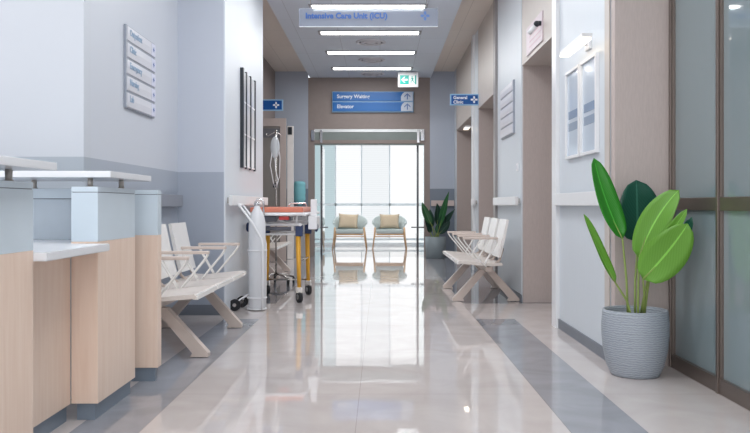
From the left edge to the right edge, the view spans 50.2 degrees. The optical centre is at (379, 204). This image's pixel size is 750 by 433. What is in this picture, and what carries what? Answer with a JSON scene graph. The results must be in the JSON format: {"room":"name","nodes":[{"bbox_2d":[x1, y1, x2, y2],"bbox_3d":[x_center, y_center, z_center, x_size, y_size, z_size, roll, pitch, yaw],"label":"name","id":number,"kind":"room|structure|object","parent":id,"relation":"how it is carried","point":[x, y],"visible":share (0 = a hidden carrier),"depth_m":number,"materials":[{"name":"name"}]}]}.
{"room":"hospital interior","nodes":[
{"label":"hospital interior","id":0,"kind":"room"},
{"bbox_2d":[0,0,90,188],"bbox_3d":[-4.020,-0.810,5.030,4.360,3.620,0.120,0,0,0],"label":"wall","id":1,"kind":"structure","parent":0,"point":[45,45],"depth_m":4.97,"materials":[{"name":"paint"}]},
{"bbox_2d":[91,0,177,307],"bbox_3d":[-1.900,-0.810,6.240,0.120,3.620,2.300,0,0,0],"label":"wall","id":2,"kind":"structure","parent":0,"point":[124,140],"depth_m":6.02,"materials":[{"name":"paint"}]},
{"bbox_2d":[124,24,155,117],"bbox_3d":[-1.824,-1.000,6.105,0.032,0.600,0.730,0,0,0],"label":"sign","id":3,"kind":"object","parent":2,"relation":"attached to","point":[139,52],"visible":1,"depth_m":6.03,"materials":[{"name":"white plastic"}]},
{"bbox_2d":[161,194,182,206],"bbox_3d":[-1.808,-0.037,6.175,0.065,0.105,2.050,0,0,0],"label":"handrail","id":4,"kind":"object","parent":2,"relation":"attached to","point":[167,200],"visible":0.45,"depth_m":6.81,"materials":[{"name":"metal"}]},
{"bbox_2d":[178,0,223,304],"bbox_3d":[-1.630,-0.810,8.450,0.420,3.620,2.360,0,0,0],"label":"wall","id":5,"kind":"structure","parent":0,"point":[200,22],"depth_m":7.27,"materials":[{"name":"paint"}]},
{"bbox_2d":[179,305,219,314],"bbox_3d":[-1.630,0.953,7.263,0.420,0.095,0.015,0,0,0],"label":"baseboard","id":6,"kind":"structure","parent":5,"relation":"attached to","point":[189,309],"depth_m":7.25,"materials":[{"name":"grey plastic"}]},
{"bbox_2d":[224,0,262,309],"bbox_3d":[-1.414,-0.810,8.447,0.012,3.620,2.345,0,0,0],"label":"wall","id":7,"kind":"structure","parent":5,"relation":"attached to","point":[243,19],"depth_m":7.96,"materials":[{"name":"white paint"}]},
{"bbox_2d":[227,195,267,205],"bbox_3d":[-1.375,-0.043,8.440,0.065,0.095,2.320,0,0,0],"label":"handrail","id":8,"kind":"object","parent":7,"relation":"attached to","point":[233,200],"visible":0.94,"depth_m":7.93,"materials":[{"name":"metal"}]},
{"bbox_2d":[240,67,255,170],"bbox_3d":[-1.391,-0.880,8.498,0.035,1.010,0.895,0,0,0],"label":"wall display","id":9,"kind":"object","parent":7,"relation":"attached to","point":[247,85],"visible":1,"depth_m":8.43,"materials":[{"name":"white plastic"}]},
{"bbox_2d":[263,57,274,117],"bbox_3d":[-2.120,-0.810,12.665,0.120,3.620,6.070,0,0,0],"label":"wall","id":10,"kind":"structure","parent":0,"point":[268,72],"depth_m":14.78,"materials":[{"name":"beige paint"}]},
{"bbox_2d":[263,99,282,110],"bbox_3d":[-1.812,-1.610,12.898,0.496,0.182,0.028,0,0,0],"label":"sign","id":11,"kind":"object","parent":10,"relation":"attached to","point":[268,104],"visible":0.67,"depth_m":12.89,"materials":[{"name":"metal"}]},
{"bbox_2d":[263,118,285,261],"bbox_3d":[-1.847,-0.265,14.030,0.405,2.510,0.060,0,0,0],"label":"open door","id":12,"kind":"structure","parent":10,"relation":"in","point":[270,125],"depth_m":14.01,"materials":[{"name":"beige laminate"}]},
{"bbox_2d":[287,126,293,258],"bbox_3d":[-1.830,-0.233,14.800,0.460,2.455,0.080,0,0,0],"label":"door","id":13,"kind":"structure","parent":10,"relation":"in","point":[290,129],"depth_m":14.78,"materials":[{"name":"beige laminate"}]},
{"bbox_2d":[308,78,314,255],"bbox_3d":[-1.350,-0.750,15.775,0.120,3.500,0.150,0,0,0],"label":"wall","id":14,"kind":"structure","parent":0,"point":[311,147],"depth_m":15.70,"materials":[{"name":"grey paint"}]},
{"bbox_2d":[275,71,453,255],"bbox_3d":[-0.050,-0.810,15.775,4.020,3.620,0.150,0,0,0],"label":"wall","id":15,"kind":"structure","parent":0,"point":[324,118],"depth_m":15.70,"materials":[{"name":"paint"}]},
{"bbox_2d":[311,129,423,255],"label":"door","id":16,"kind":"structure","parent":15,"relation":"in","point":[321,137],"depth_m":15.70,"materials":[{"name":"metal"}]},
{"bbox_2d":[332,92,412,111],"bbox_3d":[-0.142,-2.018,15.662,1.594,0.405,0.077,0,0,0],"label":"direction sign","id":17,"kind":"object","parent":15,"relation":"attached to","point":[341,101],"visible":1,"depth_m":15.63,"materials":[{"name":"blue plastic"}]},
{"bbox_2d":[431,200,453,205],"bbox_3d":[1.225,-0.035,15.668,0.450,0.110,0.065,0,0,0],"label":"handrail","id":18,"kind":"object","parent":15,"relation":"attached to","point":[433,202],"visible":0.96,"depth_m":15.63,"materials":[{"name":"metal"}]},
{"bbox_2d":[263,0,492,77],"bbox_3d":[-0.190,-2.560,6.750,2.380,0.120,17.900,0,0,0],"label":"ceiling","id":19,"kind":"structure","parent":0,"point":[309,46],"depth_m":12.46,"materials":[{"name":"white paint"}]},
{"bbox_2d":[308,4,427,7],"bbox_3d":[-0.147,-2.490,10.050,1.490,0.017,0.230,0,0,0],"label":"recessed light","id":20,"kind":"object","parent":19,"relation":"in","point":[312,5],"visible":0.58,"depth_m":9.98,"materials":[{"name":"white plastic"}]},
{"bbox_2d":[299,0,437,26],"bbox_3d":[-0.122,-2.194,8.499,1.477,0.611,0.022,0,0,0],"label":"hanging sign","id":21,"kind":"object","parent":19,"relation":"hanging from","point":[308,17],"visible":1,"depth_m":8.49,"materials":[{"name":"glass"}]},
{"bbox_2d":[318,31,421,34],"bbox_3d":[-0.147,-2.490,11.580,1.490,0.017,0.230,0,0,0],"label":"recessed light","id":22,"kind":"object","parent":19,"relation":"in","point":[319,32],"visible":1,"depth_m":11.54,"materials":[{"name":"white plastic"}]},
{"bbox_2d":[325,51,416,53],"bbox_3d":[-0.147,-2.490,13.070,1.490,0.017,0.230,0,0,0],"label":"recessed light","id":23,"kind":"object","parent":19,"relation":"in","point":[326,52],"visible":1,"depth_m":13.02,"materials":[{"name":"white plastic"}]},
{"bbox_2d":[328,52,413,53],"bbox_3d":[-0.147,-2.485,13.070,1.410,0.005,0.170,0,0,0],"label":"diffuser","id":24,"kind":"object","parent":23,"relation":"attached to","point":[328,52],"depth_m":13.06,"materials":[{"name":"white plastic"}]},
{"bbox_2d":[356,39,385,45],"bbox_3d":[-0.140,-2.479,12.250,0.460,0.039,0.460,0,0,0],"label":"ceiling vent","id":25,"kind":"object","parent":19,"relation":"in","point":[366,42],"visible":1,"depth_m":12.18,"materials":[{"name":"white metal"}]},
{"bbox_2d":[331,67,412,69],"bbox_3d":[-0.147,-2.490,14.600,1.490,0.017,0.230,0,0,0],"label":"recessed light","id":26,"kind":"object","parent":19,"relation":"in","point":[332,68],"visible":1,"depth_m":14.55,"materials":[{"name":"white plastic"}]},
{"bbox_2d":[333,68,410,69],"bbox_3d":[-0.147,-2.485,14.600,1.410,0.005,0.170,0,0,0],"label":"diffuser","id":27,"kind":"object","parent":26,"relation":"attached to","point":[333,68],"depth_m":14.60,"materials":[{"name":"white plastic"}]},
{"bbox_2d":[359,57,384,62],"bbox_3d":[-0.140,-2.479,13.750,0.460,0.039,0.460,0,0,0],"label":"ceiling vent","id":28,"kind":"object","parent":19,"relation":"in","point":[366,59],"visible":1,"depth_m":13.67,"materials":[{"name":"white metal"}]},
{"bbox_2d":[361,71,383,75],"bbox_3d":[-0.140,-2.479,15.200,0.460,0.039,0.460,0,0,0],"label":"ceiling vent","id":29,"kind":"object","parent":19,"relation":"in","point":[372,73],"visible":1,"depth_m":15.12,"materials":[{"name":"white metal"}]},
{"bbox_2d":[398,71,417,86],"bbox_3d":[0.526,-2.353,14.977,0.379,0.295,0.066,0,0,0],"label":"exit sign","id":30,"kind":"object","parent":19,"relation":"hanging from","point":[405,79],"visible":1,"depth_m":14.95,"materials":[{"name":"white plastic"}]},
{"bbox_2d":[50,245,749,432],"bbox_3d":[-1.100,1.050,8.500,10.200,0.100,27.000,0,0,0],"label":"floor","id":31,"kind":"structure","parent":0,"point":[378,343],"depth_m":4.83,"materials":[{"name":"beige tile"}]},
{"bbox_2d":[0,180,32,432],"bbox_3d":[-1.625,0.458,2.250,0.650,1.085,1.500,0,0,0],"label":"reception desk","id":32,"kind":"object","parent":31,"relation":"on","point":[16,197],"depth_m":2.86,"materials":[{"name":"brown wood"}]},
{"bbox_2d":[0,155,56,180],"bbox_3d":[-1.561,-0.123,2.265,0.678,0.074,1.530,0,0,0],"label":"shelf","id":33,"kind":"object","parent":32,"relation":"on","point":[7,164],"visible":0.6,"depth_m":2.85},
{"bbox_2d":[33,257,69,432],"bbox_3d":[-1.476,0.607,3.353,0.088,0.786,0.695,0,0,0],"label":"reception desk","id":34,"kind":"object","parent":31,"relation":"on","point":[51,279],"depth_m":3.49,"materials":[{"name":"brown wood"}]},
{"bbox_2d":[33,240,109,260],"bbox_3d":[-1.975,0.195,3.565,1.450,0.034,1.124,0,0,0],"label":"countertop","id":35,"kind":"structure","parent":34,"relation":"on","point":[43,250],"depth_m":3.35,"materials":[{"name":"white stone"}]},
{"bbox_2d":[32,189,71,398],"bbox_3d":[-2.067,0.458,4.165,1.265,1.085,0.070,0,0,0],"label":"desk upstand","id":36,"kind":"object","parent":31,"relation":"on","point":[51,207],"visible":0.02,"depth_m":4.13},
{"bbox_2d":[0,171,150,188],"bbox_3d":[-1.956,-0.123,4.085,1.387,0.074,0.670,0,0,0],"label":"shelf","id":37,"kind":"object","parent":36,"relation":"on","point":[34,176],"visible":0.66,"depth_m":3.78,"materials":[{"name":"white plastic"}]},
{"bbox_2d":[71,187,134,419],"bbox_3d":[-1.369,0.458,3.987,0.123,1.085,0.565,0,0,0],"label":"reception desk","id":38,"kind":"object","parent":31,"relation":"on","point":[102,283],"depth_m":3.75,"materials":[{"name":"brown wood"}]},
{"bbox_2d":[131,190,160,380],"bbox_3d":[-1.728,0.458,4.560,0.943,1.085,0.080,0,0,0],"label":"reception desk","id":39,"kind":"object","parent":31,"relation":"on","point":[147,202],"depth_m":4.52,"materials":[{"name":"brown wood"}]},
{"bbox_2d":[161,222,245,357],"bbox_3d":[-1.470,0.573,5.930,0.690,0.855,1.876,0,0,0],"label":"bench","id":40,"kind":"object","parent":31,"relation":"on","point":[195,286],"visible":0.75,"depth_m":6.01,"materials":[{"name":"paint"}]},
{"bbox_2d":[230,204,266,310],"bbox_3d":[-1.250,0.493,7.676,0.351,1.010,0.337,0,0,0],"label":"trolley","id":41,"kind":"object","parent":31,"relation":"on","point":[242,301],"visible":0.81,"depth_m":7.53,"materials":[{"name":"white metal"}]},
{"bbox_2d":[249,202,265,308],"bbox_3d":[-1.170,0.474,7.620,0.160,1.008,0.160,0,0,0],"label":"gas cylinder","id":42,"kind":"object","parent":41,"relation":"on","point":[257,216],"visible":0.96,"depth_m":7.55,"materials":[{"name":"metal"}]},
{"bbox_2d":[269,226,291,278],"bbox_3d":[-1.695,0.573,11.450,0.690,0.855,1.876,0,0,0],"label":"bench","id":43,"kind":"object","parent":31,"relation":"on","point":[280,261],"visible":0.17,"depth_m":12.01,"materials":[{"name":"paint"}]},
{"bbox_2d":[266,130,294,284],"bbox_3d":[-1.329,0.025,10.130,0.475,1.949,0.533,0,0,0],"label":"stand","id":44,"kind":"object","parent":31,"relation":"on","point":[275,274],"visible":0.7,"depth_m":10.11,"materials":[{"name":"metal"}]},
{"bbox_2d":[270,135,279,188],"bbox_3d":[-1.304,-0.542,10.042,0.105,0.695,0.128,0,0,34],"label":"bag","id":45,"kind":"object","parent":44,"relation":"hanging from","point":[275,146],"visible":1,"depth_m":10.02,"materials":[{"name":"white plastic"}]},
{"bbox_2d":[246,199,319,302],"bbox_3d":[-1.015,0.468,8.937,0.752,1.064,1.894,0,0,0],"label":"stretcher","id":46,"kind":"object","parent":31,"relation":"on","point":[274,216],"visible":0.7,"depth_m":8.18,"materials":[{"name":"white metal"}]},
{"bbox_2d":[294,206,307,256],"bbox_3d":[-1.565,0.510,15.469,0.300,0.980,0.383,0,0,0],"label":"water cooler","id":47,"kind":"object","parent":31,"relation":"on","point":[303,254],"visible":0.21,"depth_m":15.32,"materials":[{"name":"white plastic"}]},
{"bbox_2d":[294,181,305,205],"bbox_3d":[-1.555,-0.221,15.480,0.232,0.478,0.232,0,0,0],"label":"water bottle","id":48,"kind":"object","parent":47,"relation":"on","point":[299,186],"visible":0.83,"depth_m":15.39,"materials":[{"name":"teal plastic"}]},
{"bbox_2d":[332,215,366,249],"bbox_3d":[-0.681,0.611,18.151,0.792,0.782,0.707,0,0,0],"label":"armchair","id":49,"kind":"object","parent":31,"relation":"on","point":[362,221],"visible":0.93,"depth_m":17.96,"materials":[{"name":"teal fabric"}]},
{"bbox_2d":[338,213,358,228],"bbox_3d":[-0.721,0.365,18.170,0.476,0.354,0.179,0,0,0],"label":"cushion","id":50,"kind":"object","parent":49,"relation":"on","point":[345,220],"visible":1,"depth_m":18.11,"materials":[{"name":"beige fabric"}]},
{"bbox_2d":[332,215,366,229],"bbox_3d":[-0.681,0.410,18.282,0.792,0.380,0.444,0,0,0],"label":"chair backrest","id":51,"kind":"object","parent":49,"relation":"in","point":[362,221],"depth_m":18.28,"materials":[{"name":"teal fabric"}]},
{"bbox_2d":[315,243,423,244],"bbox_3d":[-0.175,0.970,20.040,2.950,0.060,0.120,0,0,0],"label":"sill","id":52,"kind":"structure","parent":31,"relation":"on","point":[315,243],"depth_m":19.98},
{"bbox_2d":[315,145,335,242],"bbox_3d":[-1.372,-0.530,19.990,0.556,2.940,0.080,0,0,0],"label":"window","id":53,"kind":"structure","parent":52,"relation":"on","point":[330,150],"depth_m":20.00,"materials":[{"name":"glass"}]},
{"bbox_2d":[336,145,361,242],"bbox_3d":[-0.777,-0.530,19.990,0.666,2.940,0.080,0,0,0],"label":"window","id":54,"kind":"structure","parent":52,"relation":"on","point":[348,157],"depth_m":20.00,"materials":[{"name":"glass"}]},
{"bbox_2d":[362,145,389,242],"bbox_3d":[-0.102,-0.530,19.990,0.716,2.940,0.080,0,0,0],"label":"window","id":55,"kind":"structure","parent":52,"relation":"on","point":[375,158],"depth_m":20.00,"materials":[{"name":"glass"}]},
{"bbox_2d":[390,145,423,242],"bbox_3d":[0.778,-0.530,19.990,1.076,2.940,0.080,0,0,0],"label":"window","id":56,"kind":"structure","parent":52,"relation":"on","point":[402,157],"depth_m":20.00,"materials":[{"name":"glass"}]},
{"bbox_2d":[372,216,406,249],"bbox_3d":[0.215,0.611,18.151,0.792,0.782,0.707,0,0,0],"label":"armchair","id":57,"kind":"object","parent":31,"relation":"on","point":[376,221],"visible":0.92,"depth_m":17.83,"materials":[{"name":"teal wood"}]},
{"bbox_2d":[379,214,399,228],"bbox_3d":[0.215,0.370,18.170,0.460,0.332,0.179,0,0,0],"label":"cushion","id":58,"kind":"object","parent":57,"relation":"on","point":[386,221],"visible":1,"depth_m":18.11,"materials":[{"name":"beige fabric"}]},
{"bbox_2d":[372,216,406,229],"bbox_3d":[0.215,0.410,18.282,0.792,0.380,0.444,0,0,0],"label":"chair backrest","id":59,"kind":"object","parent":57,"relation":"in","point":[376,221],"depth_m":18.27,"materials":[{"name":"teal fabric"}]},
{"bbox_2d":[422,192,454,257],"bbox_3d":[1.086,0.369,15.127,0.563,1.262,0.389,0,0,33],"label":"potted plant","id":60,"kind":"object","parent":31,"relation":"on","point":[435,245],"visible":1,"depth_m":15.05,"materials":[{"name":"green plant"}]},
{"bbox_2d":[443,217,518,300],"bbox_3d":[1.100,0.573,8.930,0.690,0.855,1.876,0,0,0],"label":"bench","id":61,"kind":"object","parent":31,"relation":"on","point":[492,237],"visible":1,"depth_m":8.46,"materials":[{"name":"paint"}]},
{"bbox_2d":[584,158,693,378],"bbox_3d":[1.532,0.361,4.663,0.590,1.278,0.462,0,0,27],"label":"potted plant","id":62,"kind":"object","parent":31,"relation":"on","point":[635,339],"visible":1,"depth_m":4.59,"materials":[{"name":"green plant"}]},
{"bbox_2d":[669,0,749,410],"bbox_3d":[1.818,-0.810,3.523,0.064,3.620,2.874,0,0,0],"label":"glass door","id":63,"kind":"structure","parent":31,"relation":"on","point":[709,40],"depth_m":4.38,"materials":[{"name":"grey glass"}]},
{"bbox_2d":[424,78,429,255],"bbox_3d":[0.925,-0.750,15.775,0.110,3.500,0.150,0,0,0],"label":"wall","id":64,"kind":"structure","parent":0,"point":[426,80],"depth_m":15.70,"materials":[{"name":"grey paint"}]},
{"bbox_2d":[457,130,470,252],"bbox_3d":[1.716,-0.810,15.500,0.488,3.620,0.400,0,0,0],"label":"door","id":65,"kind":"structure","parent":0,"point":[463,136],"depth_m":15.30,"materials":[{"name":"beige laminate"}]},
{"bbox_2d":[454,70,456,251],"bbox_3d":[1.466,-0.810,15.520,0.012,3.620,0.360,0,0,0],"label":"trim","id":66,"kind":"structure","parent":65,"relation":"attached to","point":[455,130],"depth_m":15.47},
{"bbox_2d":[456,0,551,301],"bbox_3d":[1.710,-0.810,11.005,0.500,3.620,8.590,0,0,0],"label":"wall","id":67,"kind":"structure","parent":0,"point":[537,80],"depth_m":8.22,"materials":[{"name":"beige paint"}]},
{"bbox_2d":[450,94,478,105],"bbox_3d":[1.252,-1.559,11.848,0.430,0.170,0.028,0,0,0],"label":"sign","id":68,"kind":"object","parent":67,"relation":"attached to","point":[455,99],"visible":1,"depth_m":11.84,"materials":[{"name":"metal"}]},
{"bbox_2d":[472,35,474,269],"bbox_3d":[1.445,-0.810,12.360,0.030,3.620,0.120,0,0,0],"label":"trim","id":69,"kind":"structure","parent":67,"relation":"attached to","point":[473,36],"depth_m":12.30,"materials":[{"name":"white metal"}]},
{"bbox_2d":[471,199,476,204],"bbox_3d":[1.427,-0.043,12.110,0.065,0.095,0.340,0,0,0],"label":"handrail","id":70,"kind":"object","parent":67,"relation":"attached to","point":[473,201],"visible":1,"depth_m":11.94,"materials":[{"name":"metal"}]},
{"bbox_2d":[471,30,478,252],"bbox_3d":[1.466,-0.810,12.370,0.012,3.620,0.860,0,0,0],"label":"trim","id":71,"kind":"structure","parent":67,"relation":"attached to","point":[476,34],"depth_m":12.11,"materials":[{"name":"white metal"}]},
{"bbox_2d":[493,0,497,274],"bbox_3d":[1.445,-0.810,10.015,0.030,3.620,0.170,0,0,0],"label":"trim","id":72,"kind":"structure","parent":67,"relation":"attached to","point":[495,2],"depth_m":9.93,"materials":[{"name":"white metal"}]},
{"bbox_2d":[493,196,519,204],"bbox_3d":[1.427,-0.043,9.080,0.065,0.095,1.640,0,0,0],"label":"handrail","id":73,"kind":"object","parent":67,"relation":"attached to","point":[514,200],"visible":1,"depth_m":8.82,"materials":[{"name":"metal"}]},
{"bbox_2d":[500,79,514,139],"bbox_3d":[1.445,-1.070,9.105,0.030,0.580,0.890,0,0,0],"label":"sign","id":74,"kind":"object","parent":67,"relation":"attached to","point":[507,95],"visible":1,"depth_m":8.98,"materials":[{"name":"white plastic"}]},
{"bbox_2d":[498,0,522,301],"bbox_3d":[1.466,-0.810,9.205,0.012,3.620,1.890,0,0,0],"label":"wall","id":75,"kind":"structure","parent":67,"relation":"attached to","point":[510,148],"depth_m":8.81,"materials":[{"name":"white paint"}]},
{"bbox_2d":[508,286,521,301],"bbox_3d":[1.454,0.963,9.185,0.012,0.075,1.890,0,0,0],"label":"baseboard","id":76,"kind":"structure","parent":75,"relation":"attached to","point":[519,295],"depth_m":8.36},
{"bbox_2d":[527,21,540,34],"bbox_3d":[1.392,-1.599,7.220,0.138,0.117,0.068,0,0,36],"label":"camera","id":77,"kind":"object","parent":67,"relation":"attached to","point":[536,24],"visible":1,"depth_m":7.20,"materials":[{"name":"white plastic"}]},
{"bbox_2d":[526,10,542,55],"bbox_3d":[1.453,-1.605,7.535,0.014,0.270,0.770,0,0,0],"label":"notice","id":78,"kind":"object","parent":67,"relation":"attached to","point":[532,41],"visible":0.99,"depth_m":7.47,"materials":[{"name":"white plastic"}]},
{"bbox_2d":[611,0,668,365],"bbox_3d":[1.660,-0.810,5.010,0.400,3.620,0.080,0,0,0],"label":"wall pillar","id":79,"kind":"structure","parent":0,"point":[639,28],"depth_m":4.97,"materials":[{"name":"beige laminate"}]},
{"bbox_3d":[1.716,-0.810,5.880,0.488,3.620,1.660,0,0,0],"label":"wall","id":80,"kind":"structure","parent":0,"visible":0},
{"bbox_2d":[552,0,559,327],"bbox_3d":[1.445,-0.810,6.580,0.030,3.620,0.160,0,0,0],"label":"trim","id":81,"kind":"structure","parent":80,"relation":"attached to","point":[555,3],"depth_m":6.52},
{"bbox_2d":[565,64,581,159],"bbox_3d":[1.446,-0.685,5.990,0.028,0.670,0.420,0,0,0],"label":"picture frame","id":82,"kind":"object","parent":80,"relation":"attached to","point":[572,77],"visible":0.86,"depth_m":6.01,"materials":[{"name":"paper"}]},
{"bbox_2d":[568,69,577,155],"bbox_3d":[1.453,-0.685,5.990,0.010,0.626,0.376,0,0,0],"label":"poster","id":83,"kind":"object","parent":82,"relation":"attached to","point":[572,73],"depth_m":5.99,"materials":[{"name":"paper"}]},
{"bbox_2d":[552,191,598,205],"bbox_3d":[1.427,-0.043,5.770,0.065,0.095,1.420,0,0,0],"label":"handrail","id":84,"kind":"object","parent":80,"relation":"attached to","point":[577,198],"visible":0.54,"depth_m":5.71,"materials":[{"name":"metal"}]},
{"bbox_2d":[560,33,591,56],"bbox_3d":[1.391,-1.110,5.575,0.137,0.060,0.650,0,0,0],"label":"wall lamp","id":85,"kind":"object","parent":80,"relation":"attached to","point":[584,39],"visible":1,"depth_m":5.51,"materials":[{"name":"white"}]},
{"bbox_2d":[558,319,604,359],"bbox_3d":[1.454,0.963,5.880,0.012,0.075,1.620,0,0,0],"label":"baseboard","id":86,"kind":"structure","parent":80,"relation":"attached to","point":[595,347],"depth_m":5.72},
{"bbox_2d":[560,0,610,344],"bbox_3d":[1.466,-0.810,5.900,0.012,3.620,1.620,0,0,0],"label":"wall","id":87,"kind":"structure","parent":80,"relation":"attached to","point":[582,270],"depth_m":5.77,"materials":[{"name":"white paint"}]},
{"bbox_2d":[580,52,598,155],"bbox_3d":[1.446,-0.685,5.530,0.028,0.670,0.420,0,0,0],"label":"picture frame","id":88,"kind":"object","parent":80,"relation":"attached to","point":[589,67],"visible":1,"depth_m":5.52,"materials":[{"name":"paper"}]},
{"bbox_2d":[583,57,594,151],"bbox_3d":[1.453,-0.685,5.530,0.010,0.626,0.376,0,0,0],"label":"poster","id":89,"kind":"object","parent":88,"relation":"attached to","point":[588,63],"depth_m":5.53,"materials":[{"name":"paper"}]},
{"bbox_2d":[605,0,609,306],"bbox_3d":[1.457,-0.810,5.130,0.006,3.620,0.100,0,0,0],"label":"trim","id":90,"kind":"structure","parent":80,"relation":"attached to","point":[607,2],"depth_m":5.11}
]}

